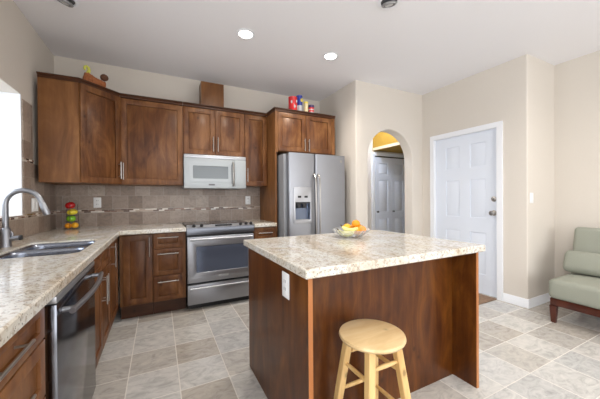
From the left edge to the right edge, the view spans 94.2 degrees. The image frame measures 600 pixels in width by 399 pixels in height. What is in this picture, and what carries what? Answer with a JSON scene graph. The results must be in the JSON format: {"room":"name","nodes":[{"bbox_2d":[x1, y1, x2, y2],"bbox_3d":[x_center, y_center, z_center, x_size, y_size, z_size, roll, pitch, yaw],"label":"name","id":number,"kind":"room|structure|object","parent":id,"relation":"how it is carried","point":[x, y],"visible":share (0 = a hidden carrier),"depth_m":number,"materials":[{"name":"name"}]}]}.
{"room":"kitchen","nodes":[
{"label":"kitchen","id":0,"kind":"room"},
{"bbox_2d":[0,0,55,237],"bbox_3d":[-1.259,-0.152,-0.002,0.260,2.774,6.600,-1,0,-27],"label":"wall","id":1,"kind":"structure","parent":0,"point":[23,52],"depth_m":2.27,"materials":[{"name":"beige paint"}]},
{"bbox_2d":[0,91,21,215],"bbox_3d":[-2.051,-0.361,1.605,0.214,0.984,1.385,-1,0,-27],"label":"window","id":2,"kind":"structure","parent":1,"relation":"attached to","point":[10,103],"depth_m":2.23,"materials":[{"name":"white glass"}]},
{"bbox_2d":[22,157,33,163],"bbox_3d":[-2.309,-0.328,2.367,0.010,0.030,0.203,-1,0,-27],"label":"trim","id":3,"kind":"structure","parent":1,"relation":"attached to","point":[23,159],"depth_m":2.35,"materials":[{"name":"tile"}]},
{"bbox_2d":[0,213,56,237],"bbox_3d":[-1.859,0.233,1.488,0.008,0.157,3.399,-1,0,-27],"label":"trim","id":4,"kind":"structure","parent":1,"relation":"attached to","point":[29,226],"depth_m":2.43,"materials":[{"name":"tile"}]},
{"bbox_2d":[0,211,56,221],"bbox_3d":[-1.858,0.138,1.488,0.010,0.031,3.399,-1,0,-27],"label":"trim","id":5,"kind":"structure","parent":1,"relation":"attached to","point":[52,212],"depth_m":2.33,"materials":[{"name":"tile"}]},
{"bbox_2d":[31,198,37,211],"bbox_3d":[-2.342,0.047,2.465,0.009,0.116,0.140,-1,0,-27],"label":"wall switch","id":6,"kind":"object","parent":1,"relation":"attached to","point":[34,202],"visible":0.94,"depth_m":2.44,"materials":[{"name":"white plastic"}]},
{"bbox_2d":[21,99,55,213],"bbox_3d":[-2.448,-0.352,2.638,0.008,0.942,0.812,-1,0,-27],"label":"trim","id":7,"kind":"structure","parent":1,"relation":"attached to","point":[30,180],"depth_m":2.39,"materials":[{"name":"tile"}]},
{"bbox_2d":[54,55,319,303],"bbox_3d":[-1.248,-0.176,3.770,3.470,2.774,0.120,-1,0,-27],"label":"wall","id":8,"kind":"structure","parent":0,"point":[121,79],"depth_m":3.46,"materials":[{"name":"beige paint"}]},
{"bbox_2d":[36,71,123,185],"bbox_3d":[-2.200,-0.647,2.860,0.634,0.975,0.616,-1,0,-27],"label":"upper cabinet","id":9,"kind":"object","parent":8,"relation":"attached to","point":[79,119],"visible":0.99,"depth_m":2.60,"materials":[{"name":"brown wood"}]},
{"bbox_2d":[82,65,105,86],"bbox_3d":[-2.064,-1.228,2.794,0.093,0.196,0.180,0,0,38],"label":"basket","id":10,"kind":"object","parent":9,"relation":"on","point":[87,76],"visible":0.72,"depth_m":2.75,"materials":[{"name":"orange wicker"}]},
{"bbox_2d":[100,74,108,80],"bbox_3d":[-2.011,-1.253,2.863,0.072,0.071,0.072,-1,0,-27],"label":"gourd","id":11,"kind":"object","parent":10,"relation":"in","point":[103,77],"visible":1,"depth_m":2.84,"materials":[{"name":"brown wicker"}]},
{"bbox_2d":[93,197,100,207],"bbox_3d":[-2.294,0.035,3.154,0.072,0.116,0.009,-1,0,-27],"label":"wall outlet","id":12,"kind":"object","parent":8,"relation":"attached to","point":[96,200],"visible":1,"depth_m":3.15,"materials":[{"name":"white plastic"}]},
{"bbox_2d":[120,93,182,185],"bbox_3d":[-1.713,-0.653,3.253,0.622,0.975,0.355,-1,0,-27],"label":"upper cabinet","id":13,"kind":"object","parent":8,"relation":"attached to","point":[151,127],"visible":1,"depth_m":3.13,"materials":[{"name":"brown wood"}]},
{"bbox_2d":[56,185,259,210],"bbox_3d":[-1.602,-0.029,3.518,2.288,0.274,0.009,-1,0,-27],"label":"tile backsplash","id":14,"kind":"structure","parent":8,"relation":"attached to","point":[112,197],"depth_m":3.40,"materials":[{"name":"tile"}]},
{"bbox_2d":[56,208,259,227],"bbox_3d":[-1.600,0.218,3.519,2.288,0.157,0.009,-1,0,-27],"label":"trim","id":15,"kind":"structure","parent":8,"relation":"attached to","point":[178,216],"depth_m":3.42,"materials":[{"name":"tile"}]},
{"bbox_2d":[57,206,259,212],"bbox_3d":[-1.600,0.124,3.518,2.288,0.031,0.011,-1,0,-27],"label":"trim","id":16,"kind":"structure","parent":8,"relation":"attached to","point":[247,207],"depth_m":3.44,"materials":[{"name":"tile"}]},
{"bbox_2d":[183,102,244,156],"bbox_3d":[-1.107,-0.844,3.560,0.736,0.606,0.355,-1,0,-27],"label":"upper cabinet","id":17,"kind":"object","parent":8,"relation":"attached to","point":[207,129],"visible":0.94,"depth_m":3.42,"materials":[{"name":"brown wood"}]},
{"bbox_2d":[199,81,223,106],"bbox_3d":[-1.123,-1.275,3.534,0.270,0.336,0.190,-1,0,-27],"label":"duct cover","id":18,"kind":"object","parent":17,"relation":"on","point":[212,94],"visible":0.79,"depth_m":3.45,"materials":[{"name":"brown wood"}]},
{"bbox_2d":[182,154,245,189],"bbox_3d":[-1.089,-0.336,3.535,0.732,0.402,0.416,-1,0,-27],"label":"microwave","id":19,"kind":"object","parent":17,"relation":"attached to","point":[199,171],"visible":1,"depth_m":3.38,"materials":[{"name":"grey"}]},
{"bbox_2d":[245,196,249,203],"bbox_3d":[-0.736,0.010,3.943,0.072,0.116,0.009,-1,0,-27],"label":"wall outlet","id":20,"kind":"object","parent":8,"relation":"attached to","point":[247,198],"visible":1,"depth_m":3.94,"materials":[{"name":"white plastic"}]},
{"bbox_2d":[244,110,266,186],"bbox_3d":[-0.640,-0.664,3.797,0.305,0.975,0.355,-1,0,-27],"label":"upper cabinet","id":21,"kind":"object","parent":8,"relation":"attached to","point":[255,123],"visible":0.94,"depth_m":3.68,"materials":[{"name":"brown wood"}]},
{"bbox_2d":[13,0,599,101],"bbox_3d":[1.477,-1.619,1.493,7.200,0.100,7.600,-1,0,-27],"label":"ceiling","id":22,"kind":"structure","parent":0,"point":[421,47],"depth_m":2.69,"materials":[{"name":"white paint"}]},
{"bbox_2d":[54,0,78,7],"bbox_3d":[-1.817,-1.530,2.155,0.172,0.052,0.172,-1,0,-27],"label":"recessed light","id":23,"kind":"object","parent":22,"relation":"in","point":[69,3],"visible":1,"depth_m":2.17,"materials":[{"name":"white metal"}]},
{"bbox_2d":[236,29,254,39],"bbox_3d":[-0.512,-1.556,2.626,0.172,0.008,0.172,-1,0,-27],"label":"recessed light","id":24,"kind":"object","parent":22,"relation":"in","point":[246,34],"visible":1,"depth_m":2.62,"materials":[{"name":"white"}]},
{"bbox_2d":[323,52,337,59],"bbox_3d":[0.334,-1.565,3.048,0.172,0.008,0.172,-1,0,-27],"label":"recessed light","id":25,"kind":"object","parent":22,"relation":"in","point":[330,55],"visible":1,"depth_m":3.04,"materials":[{"name":"white"}]},
{"bbox_2d":[378,0,399,9],"bbox_3d":[0.704,-1.549,2.206,0.172,0.052,0.172,-1,0,-27],"label":"recessed light","id":26,"kind":"object","parent":22,"relation":"in","point":[383,4],"visible":1,"depth_m":2.20,"materials":[{"name":"white metal"}]},
{"bbox_2d":[320,84,349,223],"bbox_3d":[0.527,-0.192,4.238,0.120,2.774,0.890,-1,0,-27],"label":"wall","id":27,"kind":"structure","parent":0,"point":[336,104],"depth_m":3.94,"materials":[{"name":"beige paint"}]},
{"bbox_2d":[92,293,599,398],"bbox_3d":[1.499,1.255,1.511,7.200,0.100,7.600,-1,0,-27],"label":"floor","id":28,"kind":"structure","parent":0,"point":[203,352],"depth_m":2.13,"materials":[{"name":"tile"}]},
{"bbox_2d":[0,307,45,398],"bbox_3d":[-1.041,0.792,0.631,0.655,0.873,0.550,-1,0,-27],"label":"base cabinet","id":29,"kind":"object","parent":28,"relation":"on","point":[22,357],"visible":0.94,"depth_m":0.84,"materials":[{"name":"brown wood"}]},
{"bbox_2d":[0,223,185,347],"bbox_3d":[-1.298,0.328,1.765,1.240,0.044,3.386,-1,0,-27],"label":"countertop","id":30,"kind":"structure","parent":29,"relation":"on","point":[27,284],"depth_m":1.26,"materials":[{"name":"beige stone"}]},
{"bbox_2d":[0,188,50,247],"bbox_3d":[-1.835,0.117,1.865,0.259,0.386,0.060,-1,0,-27],"label":"faucet","id":31,"kind":"object","parent":30,"relation":"on","point":[7,236],"visible":1,"depth_m":1.82,"materials":[{"name":"silver metal"}]},
{"bbox_2d":[0,241,95,258],"bbox_3d":[-1.596,0.417,1.794,0.395,0.198,0.629,-1,0,-27],"label":"sink","id":32,"kind":"object","parent":30,"relation":"in","point":[46,249],"visible":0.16,"depth_m":1.83,"materials":[{"name":"silver metal"}]},
{"bbox_2d":[65,204,78,228],"bbox_3d":[-2.387,0.178,2.912,0.128,0.253,0.130,-1,0,-27],"label":"fruit stand","id":33,"kind":"object","parent":30,"relation":"on","point":[77,204],"visible":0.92,"depth_m":2.95,"materials":[{"name":"black metal"}]},
{"bbox_2d":[65,201,75,208],"bbox_3d":[-2.397,0.055,2.908,0.086,0.083,0.086,0,0,4],"label":"apple","id":34,"kind":"object","parent":33,"relation":"in","point":[69,205],"visible":1,"depth_m":2.88,"materials":[{"name":"red food"}]},
{"bbox_2d":[66,215,75,221],"bbox_3d":[-2.391,0.192,2.911,0.080,0.074,0.080,-1,0,-27],"label":"apple","id":35,"kind":"object","parent":33,"relation":"in","point":[71,218],"visible":1,"depth_m":2.89,"materials":[{"name":"green food"}]},
{"bbox_2d":[67,209,77,214],"bbox_3d":[-2.381,0.131,2.916,0.093,0.063,0.063,-1,0,-36],"label":"lemon","id":36,"kind":"object","parent":33,"relation":"in","point":[71,211],"visible":1,"depth_m":2.90,"materials":[{"name":"yellow food"}]},
{"bbox_2d":[71,222,78,227],"bbox_3d":[-2.365,0.269,2.929,0.062,0.062,0.062,-1,0,-27],"label":"orange","id":37,"kind":"object","parent":33,"relation":"in","point":[73,225],"visible":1,"depth_m":2.91,"materials":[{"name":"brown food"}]},
{"bbox_2d":[43,261,103,398],"bbox_3d":[-1.286,0.792,1.206,0.682,0.871,0.683,-1,0,-27],"label":"dishwasher","id":38,"kind":"object","parent":28,"relation":"on","point":[70,360],"visible":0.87,"depth_m":1.19,"materials":[{"name":"silver metal"}]},
{"bbox_2d":[93,245,110,367],"bbox_3d":[-1.653,0.790,1.838,0.655,0.873,0.760,-1,0,-27],"label":"base cabinet","id":39,"kind":"object","parent":28,"relation":"on","point":[102,262],"visible":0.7,"depth_m":1.95,"materials":[{"name":"brown wood"}]},
{"bbox_2d":[110,238,117,326],"bbox_3d":[-1.933,0.788,2.391,0.655,0.873,0.475,-1,0,-27],"label":"base cabinet","id":40,"kind":"object","parent":28,"relation":"on","point":[114,245],"visible":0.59,"depth_m":2.50,"materials":[{"name":"brown wood"}]},
{"bbox_2d":[119,233,153,319],"bbox_3d":[-1.775,0.783,3.061,0.290,0.873,0.642,-1,0,-27],"label":"base cabinet","id":41,"kind":"object","parent":28,"relation":"on","point":[135,251],"visible":0.99,"depth_m":2.82,"materials":[{"name":"brown wood"}]},
{"bbox_2d":[153,232,185,313],"bbox_3d":[-1.503,0.780,3.199,0.316,0.873,0.642,-1,0,-27],"label":"base cabinet","id":42,"kind":"object","parent":28,"relation":"on","point":[169,249],"visible":1,"depth_m":2.96,"materials":[{"name":"brown wood"}]},
{"bbox_2d":[182,220,253,308],"bbox_3d":[-1.006,0.738,3.408,0.745,0.947,0.678,-1,0,-27],"label":"range","id":43,"kind":"object","parent":28,"relation":"on","point":[217,257],"visible":0.81,"depth_m":3.14,"materials":[{"name":"silver metal"}]},
{"bbox_2d":[182,220,246,226],"bbox_3d":[-1.033,0.296,3.451,0.745,0.020,0.575,-1,0,-27],"label":"cooktop","id":44,"kind":"object","parent":43,"relation":"in","point":[227,222],"depth_m":3.36,"materials":[{"name":"black glass"}]},
{"bbox_2d":[253,226,275,238],"bbox_3d":[-0.554,0.770,3.680,0.284,0.873,0.642,-1,0,-27],"label":"base cabinet","id":45,"kind":"object","parent":28,"relation":"on","point":[259,232],"visible":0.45,"depth_m":3.42,"materials":[{"name":"brown wood"}]},
{"bbox_2d":[243,219,276,226],"bbox_3d":[-0.559,0.311,3.678,0.287,0.044,0.642,-1,0,-27],"label":"countertop","id":46,"kind":"structure","parent":45,"relation":"on","point":[257,223],"depth_m":3.44,"materials":[{"name":"beige stone"}]},
{"bbox_2d":[260,107,334,236],"bbox_3d":[-0.044,0.022,3.944,0.908,2.358,0.655,-1,0,-27],"label":"tall cabinet","id":47,"kind":"object","parent":28,"relation":"on","point":[288,130],"visible":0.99,"depth_m":3.66,"materials":[{"name":"brown wood"}]},
{"bbox_2d":[288,96,297,109],"bbox_3d":[-0.092,-1.250,3.677,0.120,0.190,0.126,-1,0,-44],"label":"tin","id":48,"kind":"object","parent":47,"relation":"on","point":[292,100],"visible":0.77,"depth_m":3.63,"materials":[{"name":"red metal"}]},
{"bbox_2d":[296,95,302,110],"bbox_3d":[-0.007,-1.279,3.779,0.084,0.245,0.086,-1,0,-44],"label":"bottle","id":49,"kind":"object","parent":47,"relation":"on","point":[299,97],"visible":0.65,"depth_m":3.74,"materials":[{"name":"blue plastic"}]},
{"bbox_2d":[304,101,307,111],"bbox_3d":[0.081,-1.233,3.748,0.060,0.152,0.060,-1,0,-44],"label":"jar","id":50,"kind":"object","parent":47,"relation":"on","point":[305,102],"visible":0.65,"depth_m":3.72,"materials":[{"name":"beige glass"}]},
{"bbox_2d":[308,105,313,112],"bbox_3d":[0.152,-1.216,3.788,0.082,0.117,0.082,-1,0,-44],"label":"tin","id":51,"kind":"object","parent":47,"relation":"on","point":[310,107],"visible":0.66,"depth_m":3.75,"materials":[{"name":"red metal"}]},
{"bbox_2d":[277,152,344,236],"bbox_3d":[0.061,0.314,3.853,0.864,1.775,0.858,-1,0,-27],"label":"refrigerator","id":52,"kind":"object","parent":28,"relation":"on","point":[310,187],"visible":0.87,"depth_m":3.49,"materials":[{"name":"grey metal"}]},
{"bbox_2d":[249,249,478,398],"bbox_3d":[0.382,0.774,1.908,1.248,0.873,0.910,-1,0,-27],"label":"kitchen island","id":53,"kind":"object","parent":28,"relation":"on","point":[295,322],"visible":0.84,"depth_m":1.67,"materials":[{"name":"brown wood"}]},
{"bbox_2d":[282,271,288,299],"bbox_3d":[-0.075,0.440,1.431,0.009,0.130,0.085,-1,0,-27],"label":"outlet","id":54,"kind":"object","parent":53,"relation":"attached to","point":[285,274],"depth_m":1.42,"materials":[{"name":"white plastic"}]},
{"bbox_2d":[244,230,484,279],"bbox_3d":[0.381,0.315,1.919,1.297,0.044,0.987,-1,0,-27],"label":"island countertop","id":55,"kind":"structure","parent":53,"relation":"on","point":[313,256],"depth_m":1.62,"materials":[{"name":"beige stone"}]},
{"bbox_2d":[332,227,370,237],"bbox_3d":[0.399,0.260,2.167,0.295,0.062,0.295,-1,0,-27],"label":"fruit bowl","id":56,"kind":"object","parent":55,"relation":"on","point":[349,234],"visible":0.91,"depth_m":2.07,"materials":[{"name":"clear glass"}]},
{"bbox_2d":[341,225,357,230],"bbox_3d":[0.373,0.222,2.128,0.159,0.054,0.032,0,0,44],"label":"banana","id":57,"kind":"object","parent":56,"relation":"in","point":[343,227],"visible":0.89,"depth_m":2.11,"materials":[{"name":"yellow food"}]},
{"bbox_2d":[352,220,359,226],"bbox_3d":[0.439,0.190,2.188,0.066,0.066,0.066,-1,0,-27],"label":"orange","id":58,"kind":"object","parent":56,"relation":"in","point":[355,223],"visible":0.77,"depth_m":2.16,"materials":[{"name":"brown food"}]},
{"bbox_2d":[334,319,410,398],"bbox_3d":[0.349,0.928,1.351,0.316,0.572,0.316,-1,0,-27],"label":"bar stool","id":59,"kind":"object","parent":28,"relation":"on","point":[375,338],"visible":1,"depth_m":1.30,"materials":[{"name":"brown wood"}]},
{"bbox_2d":[479,294,496,304],"bbox_3d":[1.992,1.182,3.554,0.380,0.012,0.760,-1,0,-27],"label":"doormat","id":60,"kind":"object","parent":28,"relation":"on","point":[483,299],"visible":0.24,"depth_m":3.28,"materials":[{"name":"brown fabric"}]},
{"bbox_2d":[549,227,599,322],"bbox_3d":[2.877,0.744,2.617,0.749,0.888,0.640,-1,0,-27],"label":"chair","id":61,"kind":"object","parent":28,"relation":"on","point":[577,292],"visible":0.84,"depth_m":2.63,"materials":[{"name":"fabric"}]},
{"bbox_2d":[563,250,599,276],"bbox_3d":[2.921,0.638,2.653,0.168,0.216,0.625,-1,0,-27],"label":"lumbar pillow","id":62,"kind":"object","parent":61,"relation":"on","point":[586,263],"visible":1,"depth_m":2.76,"materials":[{"name":"green fabric"}]},
{"bbox_2d":[367,139,403,229],"bbox_3d":[1.588,-0.208,5.551,2.960,2.774,0.108,-1,0,-27],"label":"wall","id":63,"kind":"structure","parent":0,"point":[370,151],"depth_m":5.37,"materials":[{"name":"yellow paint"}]},
{"bbox_2d":[375,157,391,231],"bbox_3d":[1.643,0.172,5.470,0.408,1.990,0.082,-1,0,-27],"label":"door","id":64,"kind":"structure","parent":63,"relation":"in","point":[382,165],"depth_m":5.47,"materials":[{"name":"white paint"}]},
{"bbox_2d":[371,152,403,229],"bbox_3d":[1.819,0.132,5.584,0.965,2.090,0.041,-1,0,-27],"label":"trim","id":65,"kind":"structure","parent":63,"relation":"attached to","point":[374,154],"depth_m":5.37,"materials":[{"name":"white wood"}]},
{"bbox_2d":[375,156,403,158],"bbox_3d":[1.811,-0.840,5.579,0.843,0.023,0.025,-1,0,-27],"label":"trim","id":66,"kind":"structure","parent":63,"relation":"attached to","point":[375,156],"depth_m":5.55,"materials":[{"name":"black plastic"}]},
{"bbox_2d":[391,158,404,232],"bbox_3d":[2.010,0.168,5.656,0.408,1.990,0.082,-1,0,-27],"label":"door","id":67,"kind":"structure","parent":63,"relation":"in","point":[397,165],"depth_m":5.65,"materials":[{"name":"white paint"}]},
{"bbox_2d":[349,80,422,235],"bbox_3d":[1.327,-0.197,4.060,1.386,2.774,0.150,-1,0,-27],"label":"wall","id":68,"kind":"structure","parent":0,"point":[374,109],"depth_m":3.89,"materials":[{"name":"beige paint"}]},
{"bbox_2d":[372,142,399,150],"bbox_3d":[1.649,-0.967,4.911,0.014,0.050,1.080,-1,0,-27],"label":"trim","id":69,"kind":"structure","parent":68,"relation":"attached to","point":[396,143],"depth_m":5.08,"materials":[{"name":"paint"}]},
{"bbox_2d":[373,132,402,152],"bbox_3d":[2.358,-1.274,5.271,1.580,0.649,1.082,-1,0,-27],"label":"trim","id":70,"kind":"structure","parent":68,"relation":"attached to","point":[382,138],"depth_m":5.19,"materials":[{"name":"paint"}]},
{"bbox_2d":[422,54,533,298],"bbox_3d":[2.232,-0.201,3.675,0.120,2.774,1.356,-1,0,-27],"label":"wall","id":71,"kind":"structure","parent":0,"point":[503,92],"depth_m":3.21,"materials":[{"name":"beige paint"}]},
{"bbox_2d":[436,128,496,297],"bbox_3d":[2.164,0.163,3.695,0.114,2.035,0.835,-1,0,-27],"label":"door","id":72,"kind":"structure","parent":71,"relation":"in","point":[465,164],"depth_m":3.62,"materials":[{"name":"white paint"}]},
{"bbox_2d":[430,121,502,300],"bbox_3d":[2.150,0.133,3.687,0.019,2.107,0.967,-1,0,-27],"label":"trim","id":73,"kind":"structure","parent":71,"relation":"attached to","point":[498,125],"depth_m":3.30,"materials":[{"name":"white wood"}]},
{"bbox_2d":[503,293,529,308],"bbox_3d":[2.437,1.140,3.147,0.015,0.095,0.256,-1,0,-27],"label":"baseboard","id":74,"kind":"structure","parent":71,"relation":"attached to","point":[512,299],"depth_m":3.13,"materials":[{"name":"white wood"}]},
{"bbox_2d":[533,57,554,296],"bbox_3d":[2.785,-0.203,3.262,0.494,2.774,0.120,-1,0,-27],"label":"wall","id":75,"kind":"structure","parent":0,"point":[543,72],"depth_m":3.20,"materials":[{"name":"beige paint"}]},
{"bbox_2d":[530,193,532,202],"bbox_3d":[2.557,-0.018,3.073,0.072,0.116,0.009,-1,0,-27],"label":"wall switch","id":76,"kind":"object","parent":75,"relation":"attached to","point":[531,194],"visible":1,"depth_m":3.06,"materials":[{"name":"white plastic"}]},
{"bbox_2d":[528,293,550,307],"bbox_3d":[2.773,1.137,3.182,0.614,0.095,0.015,-1,0,-27],"label":"baseboard","id":77,"kind":"structure","parent":75,"relation":"attached to","point":[544,298],"depth_m":3.14,"materials":[{"name":"white wood"}]},
{"bbox_2d":[554,50,599,277],"bbox_3d":[4.036,-0.201,1.472,0.120,2.774,4.444,-1,0,-27],"label":"wall","id":78,"kind":"structure","parent":0,"point":[577,80],"depth_m":3.15,"materials":[{"name":"beige paint"}]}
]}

